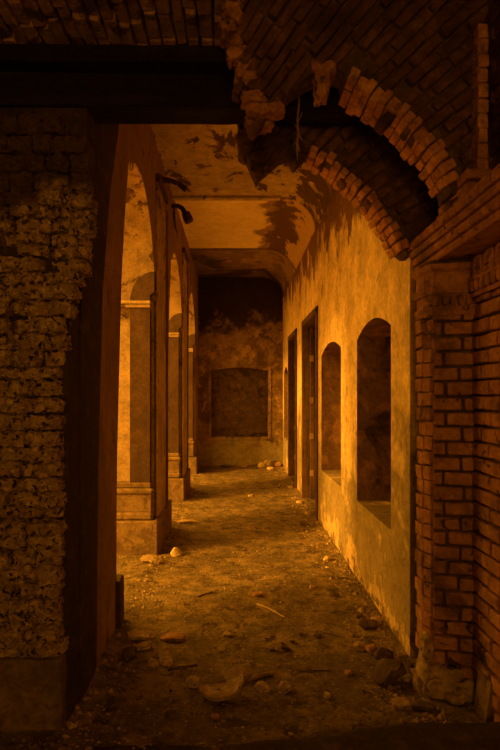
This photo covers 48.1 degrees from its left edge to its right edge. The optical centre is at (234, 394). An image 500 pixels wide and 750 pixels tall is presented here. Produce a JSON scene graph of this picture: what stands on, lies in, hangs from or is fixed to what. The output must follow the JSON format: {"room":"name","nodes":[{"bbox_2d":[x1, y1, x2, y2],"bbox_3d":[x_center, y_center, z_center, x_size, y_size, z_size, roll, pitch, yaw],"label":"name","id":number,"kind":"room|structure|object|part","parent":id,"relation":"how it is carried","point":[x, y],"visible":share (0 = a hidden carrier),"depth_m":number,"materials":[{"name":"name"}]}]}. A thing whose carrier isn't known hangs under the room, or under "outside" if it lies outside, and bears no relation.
{"room":"ruined arcade corridor","nodes":[
{"label":"ruined arcade corridor","id":0,"kind":"room"},
{"bbox_2d":[116,574,123,628],"bbox_3d":[-1.071,1.464,3.885,0.590,0.402,0.175,0,0,0],"label":"stub","id":1,"kind":"object","parent":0,"point":[120,577],"visible":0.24,"depth_m":3.81,"materials":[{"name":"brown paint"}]},
{"bbox_2d":[96,124,197,663],"bbox_3d":[-1.060,-0.570,7.915,0.500,4.340,9.370,0,0,0],"label":"wall","id":2,"kind":"structure","parent":0,"point":[130,254],"depth_m":4.97,"materials":[{"name":"brown paint"}]},
{"bbox_2d":[160,174,187,191],"bbox_3d":[-0.685,-2.245,5.948,0.368,0.179,0.103,0,0,0],"label":"iron bracket","id":3,"kind":"object","parent":2,"relation":"attached to","point":[180,185],"visible":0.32,"depth_m":5.93,"materials":[{"name":"black metal"}]},
{"bbox_2d":[171,204,192,232],"bbox_3d":[-0.673,-2.248,7.146,0.287,0.390,0.120,0,0,0],"label":"iron bracket","id":4,"kind":"object","parent":2,"relation":"attached to","point":[186,215],"visible":0.98,"depth_m":7.11,"materials":[{"name":"black metal"}]},
{"bbox_3d":[-0.696,-2.348,7.150,0.242,0.189,0.084,0,0,0],"label":"arm","id":5,"kind":"part","parent":4,"relation":"part of","materials":[{"name":"metal"}]},
{"bbox_2d":[112,0,214,45],"bbox_3d":[-0.150,-2.123,0.700,3.700,0.155,5.600,0,0,0],"label":"bricks","id":6,"kind":"structure","parent":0,"point":[183,8],"depth_m":3.05},
{"bbox_2d":[198,277,282,465],"bbox_3d":[-0.105,-0.560,12.550,2.410,4.320,0.500,0,0,0],"label":"wall","id":7,"kind":"structure","parent":0,"point":[240,319],"depth_m":12.30,"materials":[{"name":"paint"}]},
{"bbox_2d":[207,364,271,440],"bbox_3d":[0.098,0.165,12.294,1.431,1.674,0.038,0,0,0],"label":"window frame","id":8,"kind":"structure","parent":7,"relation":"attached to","point":[209,438],"depth_m":12.28,"materials":[{"name":"paint"}]},
{"bbox_2d":[0,464,483,749],"bbox_3d":[-0.030,1.565,5.466,2.780,0.110,14.132,0,0,0],"label":"floor","id":9,"kind":"structure","parent":0,"point":[196,643],"depth_m":3.69,"materials":[{"name":"brown soil"}]},
{"bbox_2d":[0,108,118,731],"bbox_3d":[-1.116,-0.175,3.178,0.791,3.650,1.242,0,0,-7],"label":"pier","id":10,"kind":"object","parent":9,"relation":"on","point":[57,164],"visible":1,"depth_m":2.65,"materials":[{"name":"brick"}]},
{"bbox_2d":[0,71,369,125],"bbox_3d":[-0.075,-1.646,3.120,2.750,0.212,0.200,0,0,0],"label":"timber beam","id":11,"kind":"structure","parent":10,"relation":"on","point":[110,98],"depth_m":3.02,"materials":[{"name":"brown wood"}]},
{"bbox_2d":[0,43,233,73],"bbox_3d":[-0.075,-1.830,3.100,2.750,0.121,0.200,0,0,0],"label":"timber beam","id":12,"kind":"structure","parent":11,"relation":"on","point":[88,58],"depth_m":3.00,"materials":[{"name":"brown wood"}]},
{"bbox_2d":[0,0,223,45],"bbox_3d":[-0.184,-2.025,2.705,3.129,0.144,1.486,0,0,0],"label":"vault","id":13,"kind":"object","parent":12,"relation":"on","point":[21,21],"visible":0.79,"depth_m":2.98,"materials":[{"name":"brick"}]},
{"bbox_2d":[122,646,136,658],"bbox_3d":[-0.647,1.575,3.412,0.090,0.066,0.081,0,0,0],"label":"stone","id":14,"kind":"object","parent":9,"relation":"on","point":[130,652],"visible":1,"depth_m":3.39,"materials":[{"name":"brown stone"}]},
{"bbox_2d":[127,629,153,639],"bbox_3d":[-0.620,1.585,3.692,0.171,0.048,0.096,0,0,-6],"label":"shard","id":15,"kind":"object","parent":9,"relation":"on","point":[136,634],"visible":0.99,"depth_m":3.67,"materials":[{"name":"stone"}]},
{"bbox_2d":[134,640,151,650],"bbox_3d":[-0.581,1.587,3.543,0.117,0.049,0.100,0,0,0],"label":"stone","id":16,"kind":"object","parent":9,"relation":"on","point":[145,645],"visible":0.92,"depth_m":3.51,"materials":[{"name":"beige stone"}]},
{"bbox_2d":[117,173,171,554],"bbox_3d":[-1.067,-0.298,6.158,0.614,3.923,1.223,0,0,0],"label":"pier","id":17,"kind":"object","parent":9,"relation":"on","point":[138,532],"visible":0.77,"depth_m":5.62,"materials":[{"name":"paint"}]},
{"bbox_3d":[-1.083,1.067,6.168,0.535,0.375,1.165,0,0,0],"label":"moulding","id":18,"kind":"part","parent":17,"relation":"part of","materials":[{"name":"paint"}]},
{"bbox_2d":[140,555,161,564],"bbox_3d":[-0.796,1.554,5.287,0.188,0.064,0.128,0,0,11],"label":"shard","id":19,"kind":"object","parent":9,"relation":"on","point":[155,559],"visible":1,"depth_m":5.26,"materials":[{"name":"stone"}]},
{"bbox_2d":[148,658,159,665],"bbox_3d":[-0.479,1.587,3.322,0.074,0.034,0.061,0,0,0],"label":"stone","id":20,"kind":"object","parent":9,"relation":"on","point":[151,662],"visible":1,"depth_m":3.31,"materials":[{"name":"brown stone"}]},
{"bbox_2d":[158,644,172,667],"bbox_3d":[-0.418,1.573,3.372,0.078,0.080,0.176,0,0,-14],"label":"shard","id":21,"kind":"object","parent":9,"relation":"on","point":[164,651],"visible":0.98,"depth_m":3.36,"materials":[{"name":"stone"}]},
{"bbox_2d":[164,709,175,720],"bbox_3d":[-0.321,1.585,2.770,0.058,0.042,0.054,0,0,16],"label":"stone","id":22,"kind":"object","parent":9,"relation":"on","point":[169,714],"visible":1,"depth_m":2.75,"materials":[{"name":"brown stone"}]},
{"bbox_2d":[160,632,184,641],"bbox_3d":[-0.410,1.591,3.673,0.157,0.046,0.085,0,0,11],"label":"shard","id":23,"kind":"object","parent":9,"relation":"on","point":[169,636],"visible":1,"depth_m":3.66,"materials":[{"name":"ceramic"}]},
{"bbox_2d":[170,547,181,556],"bbox_3d":[-0.588,1.567,5.577,0.115,0.097,0.098,0,0,0],"label":"stone","id":24,"kind":"object","parent":9,"relation":"on","point":[176,551],"visible":1,"depth_m":5.55,"materials":[{"name":"beige stone"}]},
{"bbox_2d":[168,247,189,500],"bbox_3d":[-1.067,-0.298,9.021,0.613,3.923,1.225,0,0,0],"label":"pier","id":25,"kind":"object","parent":9,"relation":"on","point":[178,482],"visible":0.62,"depth_m":8.48,"materials":[{"name":"paint"}]},
{"bbox_3d":[-1.083,1.067,9.027,0.535,0.375,1.165,0,0,0],"label":"moulding","id":26,"kind":"part","parent":25,"relation":"part of","materials":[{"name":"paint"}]},
{"bbox_2d":[168,664,196,670],"bbox_3d":[-0.307,1.600,3.288,0.184,0.022,0.012,0,0,-27],"label":"twig","id":27,"kind":"object","parent":9,"relation":"on","point":[193,664],"visible":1,"depth_m":3.28,"materials":[{"name":"brown wood"}]},
{"bbox_2d":[177,519,197,523],"bbox_3d":[-0.600,1.593,7.040,0.251,0.041,0.105,0,0,-17],"label":"shard","id":28,"kind":"object","parent":9,"relation":"on","point":[184,520],"visible":1,"depth_m":7.01},
{"bbox_2d":[185,675,201,688],"bbox_3d":[-0.229,1.575,3.074,0.094,0.058,0.066,0,0,13],"label":"stone","id":29,"kind":"object","parent":9,"relation":"on","point":[192,681],"visible":0.95,"depth_m":3.05,"materials":[{"name":"brown stone"}]},
{"bbox_2d":[189,334,199,473],"bbox_3d":[-1.069,0.211,11.766,0.606,2.902,0.993,0,0,0],"label":"pier","id":30,"kind":"object","parent":9,"relation":"on","point":[194,461],"visible":0.32,"depth_m":11.34,"materials":[{"name":"paint"}]},
{"bbox_3d":[-1.083,1.067,11.773,0.535,0.375,0.935,0,0,0],"label":"moulding","id":31,"kind":"part","parent":30,"relation":"part of","materials":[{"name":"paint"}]},
{"bbox_2d":[211,713,218,719],"bbox_3d":[-0.100,1.595,2.776,0.042,0.026,0.032,0,0,0],"label":"stone","id":32,"kind":"object","parent":9,"relation":"on","point":[215,716],"visible":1,"depth_m":2.77,"materials":[{"name":"stone"}]},
{"bbox_2d":[198,672,244,701],"bbox_3d":[-0.072,1.537,2.962,0.238,0.098,0.166,0,0,-9],"label":"shard","id":33,"kind":"object","parent":9,"relation":"on","point":[231,687],"visible":1,"depth_m":2.94,"materials":[{"name":"stone"}]},
{"bbox_2d":[5,468,448,749],"bbox_3d":[-0.072,1.586,7.285,2.278,0.078,9.611,0,0,0],"label":"gravel","id":34,"kind":"object","parent":9,"relation":"on","point":[113,692],"visible":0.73,"depth_m":3.24,"materials":[{"name":"gravel"}]},
{"bbox_2d":[223,631,230,636],"bbox_3d":[-0.052,1.594,3.729,0.054,0.031,0.045,0,0,8],"label":"clod","id":35,"kind":"object","parent":9,"relation":"on","point":[226,633],"visible":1,"depth_m":3.72,"materials":[{"name":"soil"}]},
{"bbox_2d":[224,665,251,680],"bbox_3d":[0.020,1.577,3.146,0.145,0.070,0.107,0,0,-29],"label":"shard","id":36,"kind":"object","parent":9,"relation":"on","point":[234,670],"visible":0.72,"depth_m":3.15,"materials":[{"name":"ceramic"}]},
{"bbox_2d":[252,591,263,596],"bbox_3d":[0.181,1.584,4.442,0.097,0.044,0.051,0,0,0],"label":"brick piece","id":37,"kind":"object","parent":9,"relation":"on","point":[257,593],"visible":1,"depth_m":4.43,"materials":[{"name":"brick"}]},
{"bbox_2d":[245,670,274,681],"bbox_3d":[0.143,1.594,3.172,0.181,0.032,0.025,0,0,-26],"label":"stick","id":38,"kind":"object","parent":9,"relation":"on","point":[265,674],"visible":1,"depth_m":3.17,"materials":[{"name":"brown wood"}]},
{"bbox_2d":[258,462,265,467],"bbox_3d":[0.587,1.522,12.191,0.200,0.130,0.133,0,0,0],"label":"stone","id":39,"kind":"object","parent":9,"relation":"on","point":[261,464],"visible":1,"depth_m":12.14,"materials":[{"name":"beige stone"}]},
{"bbox_2d":[254,681,270,692],"bbox_3d":[0.150,1.587,3.046,0.096,0.045,0.071,0,0,41],"label":"stone","id":40,"kind":"object","parent":9,"relation":"on","point":[260,686],"visible":1,"depth_m":3.03,"materials":[{"name":"brown stone"}]},
{"bbox_2d":[264,459,270,466],"bbox_3d":[0.712,1.496,12.210,0.193,0.214,0.111,0,0,0],"label":"stone","id":41,"kind":"object","parent":9,"relation":"on","point":[267,461],"visible":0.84,"depth_m":12.16,"materials":[{"name":"beige stone"}]},
{"bbox_2d":[257,603,283,616],"bbox_3d":[0.259,1.586,4.142,0.010,0.020,0.310,0,0,-37],"label":"stalk","id":42,"kind":"object","parent":9,"relation":"on","point":[257,603],"visible":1,"depth_m":4.13,"materials":[{"name":"brown plant"}]},
{"bbox_2d":[270,460,277,466],"bbox_3d":[0.850,1.507,12.188,0.199,0.170,0.123,0,0,-20],"label":"stone","id":43,"kind":"object","parent":9,"relation":"on","point":[272,463],"visible":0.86,"depth_m":12.13,"materials":[{"name":"brown stone"}]},
{"bbox_2d":[278,680,292,693],"bbox_3d":[0.273,1.579,3.025,0.080,0.056,0.066,0,0,-20],"label":"stone","id":44,"kind":"object","parent":9,"relation":"on","point":[285,686],"visible":1,"depth_m":3.00,"materials":[{"name":"brown stone"}]},
{"bbox_2d":[92,722,499,749],"bbox_3d":[-0.075,1.545,2.350,2.650,0.176,0.520,0,0,0],"label":"doorstep","id":45,"kind":"object","parent":9,"relation":"on","point":[416,735],"visible":0.88,"depth_m":2.44,"materials":[{"name":"brown stone"}]},
{"bbox_2d":[299,520,308,526],"bbox_3d":[0.844,1.569,6.832,0.140,0.080,0.081,0,0,17],"label":"stone","id":46,"kind":"object","parent":9,"relation":"on","point":[304,523],"visible":0.99,"depth_m":6.80,"materials":[{"name":"brown stone"}]},
{"bbox_2d":[304,510,312,515],"bbox_3d":[0.971,1.560,7.385,0.112,0.074,0.084,0,0,0],"label":"stone","id":47,"kind":"object","parent":9,"relation":"on","point":[307,512],"visible":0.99,"depth_m":7.36,"materials":[{"name":"brown stone"}]},
{"bbox_2d":[300,670,329,671],"bbox_3d":[0.463,1.596,3.240,0.176,0.011,0.008,0,0,-4],"label":"twig","id":48,"kind":"object","parent":9,"relation":"on","point":[303,670],"visible":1,"depth_m":3.24,"materials":[{"name":"brown wood"}]},
{"bbox_2d":[314,633,320,637],"bbox_3d":[0.542,1.581,3.680,0.039,0.032,0.049,0,0,-23],"label":"clod","id":49,"kind":"object","parent":9,"relation":"on","point":[317,635],"visible":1,"depth_m":3.67,"materials":[{"name":"soil"}]},
{"bbox_2d":[323,556,330,561],"bbox_3d":[0.886,1.571,5.370,0.080,0.061,0.065,0,0,0],"label":"stone","id":50,"kind":"object","parent":9,"relation":"on","point":[326,558],"visible":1,"depth_m":5.35,"materials":[{"name":"beige stone"}]},
{"bbox_2d":[324,692,330,698],"bbox_3d":[0.488,1.586,2.952,0.033,0.031,0.031,0,0,0],"label":"pebble","id":51,"kind":"object","parent":9,"relation":"on","point":[327,694],"visible":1,"depth_m":2.94,"materials":[{"name":"brown stone"}]},
{"bbox_2d":[330,592,338,596],"bbox_3d":[0.788,1.584,4.446,0.073,0.040,0.061,0,0,0],"label":"pebble","id":52,"kind":"object","parent":9,"relation":"on","point":[332,594],"visible":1,"depth_m":4.43,"materials":[{"name":"stone"}]},
{"bbox_2d":[344,669,351,676],"bbox_3d":[0.649,1.591,3.200,0.042,0.030,0.042,0,0,-14],"label":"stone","id":53,"kind":"object","parent":9,"relation":"on","point":[348,673],"visible":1,"depth_m":3.19,"materials":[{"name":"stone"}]},
{"bbox_2d":[356,613,363,618],"bbox_3d":[0.893,1.584,4.012,0.054,0.038,0.054,0,0,0],"label":"stone","id":54,"kind":"object","parent":9,"relation":"on","point":[359,615],"visible":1,"depth_m":3.99,"materials":[{"name":"brown stone"}]},
{"bbox_2d":[354,641,366,651],"bbox_3d":[0.789,1.578,3.519,0.081,0.054,0.071,0,0,0],"label":"stone","id":55,"kind":"object","parent":9,"relation":"on","point":[360,645],"visible":0.95,"depth_m":3.50,"materials":[{"name":"beige stone"}]},
{"bbox_2d":[358,619,378,629],"bbox_3d":[0.912,1.574,3.842,0.145,0.057,0.116,0,0,0],"label":"stone","id":56,"kind":"object","parent":9,"relation":"on","point":[366,624],"visible":1,"depth_m":3.81,"materials":[{"name":"stone"}]},
{"bbox_2d":[361,687,380,696],"bbox_3d":[0.728,1.593,3.002,0.107,0.019,0.012,0,0,42],"label":"twig","id":57,"kind":"object","parent":9,"relation":"on","point":[362,688],"visible":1,"depth_m":3.00,"materials":[{"name":"beige wood"}]},
{"bbox_2d":[366,644,376,654],"bbox_3d":[0.844,1.577,3.467,0.065,0.057,0.058,0,0,-14],"label":"stone","id":58,"kind":"object","parent":9,"relation":"on","point":[370,649],"visible":0.9,"depth_m":3.45,"materials":[{"name":"stone"}]},
{"bbox_2d":[370,616,381,623],"bbox_3d":[0.976,1.570,3.889,0.088,0.057,0.083,0,0,0],"label":"stone","id":59,"kind":"object","parent":9,"relation":"on","point":[378,620],"visible":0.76,"depth_m":3.87,"materials":[{"name":"beige stone"}]},
{"bbox_2d":[374,648,392,659],"bbox_3d":[0.906,1.573,3.399,0.123,0.076,0.093,0,0,37],"label":"stone","id":60,"kind":"object","parent":9,"relation":"on","point":[381,653],"visible":0.9,"depth_m":3.37,"materials":[{"name":"stone"}]},
{"bbox_2d":[372,659,405,685],"bbox_3d":[0.857,1.550,3.122,0.174,0.132,0.155,0,0,31],"label":"stone","id":61,"kind":"object","parent":9,"relation":"on","point":[385,672],"visible":0.99,"depth_m":3.10,"materials":[{"name":"brown stone"}]},
{"bbox_2d":[391,697,411,709],"bbox_3d":[0.859,1.585,2.872,0.109,0.045,0.084,0,0,0],"label":"stone","id":62,"kind":"object","parent":9,"relation":"on","point":[402,703],"visible":0.92,"depth_m":2.85,"materials":[{"name":"brown stone"}]},
{"bbox_2d":[406,661,414,671],"bbox_3d":[1.008,1.566,3.219,0.044,0.060,0.061,0,0,0],"label":"stone","id":63,"kind":"object","parent":9,"relation":"on","point":[409,666],"visible":0.77,"depth_m":3.20,"materials":[{"name":"brown stone"}]},
{"bbox_2d":[410,700,435,712],"bbox_3d":[0.951,1.577,2.835,0.117,0.031,0.070,0,0,33],"label":"stone","id":64,"kind":"object","parent":9,"relation":"on","point":[426,707],"visible":1,"depth_m":2.82,"materials":[{"name":"brown stone"}]},
{"bbox_2d":[445,693,467,705],"bbox_3d":[1.155,1.560,2.888,0.145,0.052,0.102,0,0,-14],"label":"stone","id":65,"kind":"object","parent":9,"relation":"on","point":[456,700],"visible":0.8,"depth_m":2.86,"materials":[{"name":"brown stone"}]},
{"bbox_2d":[150,124,335,296],"bbox_3d":[0.295,-2.433,8.000,3.210,0.615,9.600,0,0,0],"label":"ceiling","id":66,"kind":"structure","parent":0,"point":[238,228],"depth_m":7.53,"materials":[{"name":"paint"}]},
{"bbox_2d":[283,190,419,656],"bbox_3d":[1.500,-0.570,7.980,0.900,4.340,9.240,0,0,0],"label":"wall","id":67,"kind":"structure","parent":0,"point":[368,424],"depth_m":4.82,"materials":[{"name":"paint"}]},
{"bbox_2d":[288,328,296,487],"bbox_3d":[1.387,0.245,10.165,0.725,2.750,1.390,0,0,0],"label":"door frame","id":68,"kind":"structure","parent":67,"relation":"in","point":[292,338],"depth_m":10.77,"materials":[{"name":"brown wood"}]},
{"bbox_2d":[302,306,317,519],"bbox_3d":[1.387,0.245,7.850,0.725,2.750,1.560,0,0,0],"label":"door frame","id":69,"kind":"structure","parent":67,"relation":"in","point":[309,333],"depth_m":8.46,"materials":[{"name":"brown wood"}]},
{"bbox_2d":[474,35,499,673],"bbox_3d":[1.500,-0.205,0.680,0.470,3.710,5.360,0,0,0],"label":"wall","id":70,"kind":"structure","parent":0,"point":[485,333],"depth_m":2.83,"materials":[{"name":"brown brick"}]},
{"bbox_2d":[410,259,476,701],"bbox_3d":[1.110,0.465,3.015,0.319,2.370,0.273,0,0,7],"label":"brick pilaster","id":71,"kind":"object","parent":70,"relation":"attached to","point":[444,316],"visible":0.93,"depth_m":2.94,"materials":[{"name":"brick"}]},
{"bbox_2d":[407,163,499,297],"bbox_3d":[1.151,-0.788,2.455,0.268,0.576,1.710,0,0,0],"label":"crown molding","id":72,"kind":"structure","parent":70,"relation":"attached to","point":[469,229],"depth_m":2.65,"materials":[{"name":"brown brick"}]},
{"bbox_2d":[235,124,440,260],"bbox_3d":[0.629,-1.699,3.381,1.463,1.843,0.286,0,0,0],"label":"brick arch","id":73,"kind":"object","parent":72,"relation":"on","point":[359,162],"visible":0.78,"depth_m":3.29,"materials":[{"name":"brown brick"}]},
{"bbox_2d":[218,0,493,212],"bbox_3d":[0.660,-1.522,2.848,1.486,1.207,0.291,0,0,0],"label":"brick arch","id":74,"kind":"object","parent":72,"relation":"on","point":[405,66],"visible":0.98,"depth_m":2.76,"materials":[{"name":"brown brick"}]},
{"bbox_2d":[293,97,301,159],"bbox_3d":[0.331,-1.440,2.975,0.051,0.383,0.025,0,0,0],"label":"hanging root","id":75,"kind":"object","parent":74,"relation":"hanging from","point":[298,118],"visible":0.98,"depth_m":2.97,"materials":[{"name":"brown plant"}]},
{"bbox_3d":[0.336,-1.440,2.975,0.025,0.383,0.010,0,0,0],"label":"stem","id":76,"kind":"part","parent":75,"relation":"part of","materials":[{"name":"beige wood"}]},
{"bbox_2d":[471,23,488,168],"bbox_3d":[1.195,-1.395,2.735,0.057,0.790,0.097,0,0,0],"label":"rib","id":77,"kind":"object","parent":72,"relation":"on","point":[480,56],"visible":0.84,"depth_m":2.69,"materials":[{"name":"brick"}]},
{"bbox_2d":[471,0,499,722],"bbox_3d":[1.271,-0.210,2.240,0.153,3.620,1.372,0,0,0],"label":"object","id":78,"kind":"object","parent":70,"relation":"attached to","point":[486,658],"visible":0.88,"depth_m":2.73,"materials":[{"name":"brick"}]}
]}

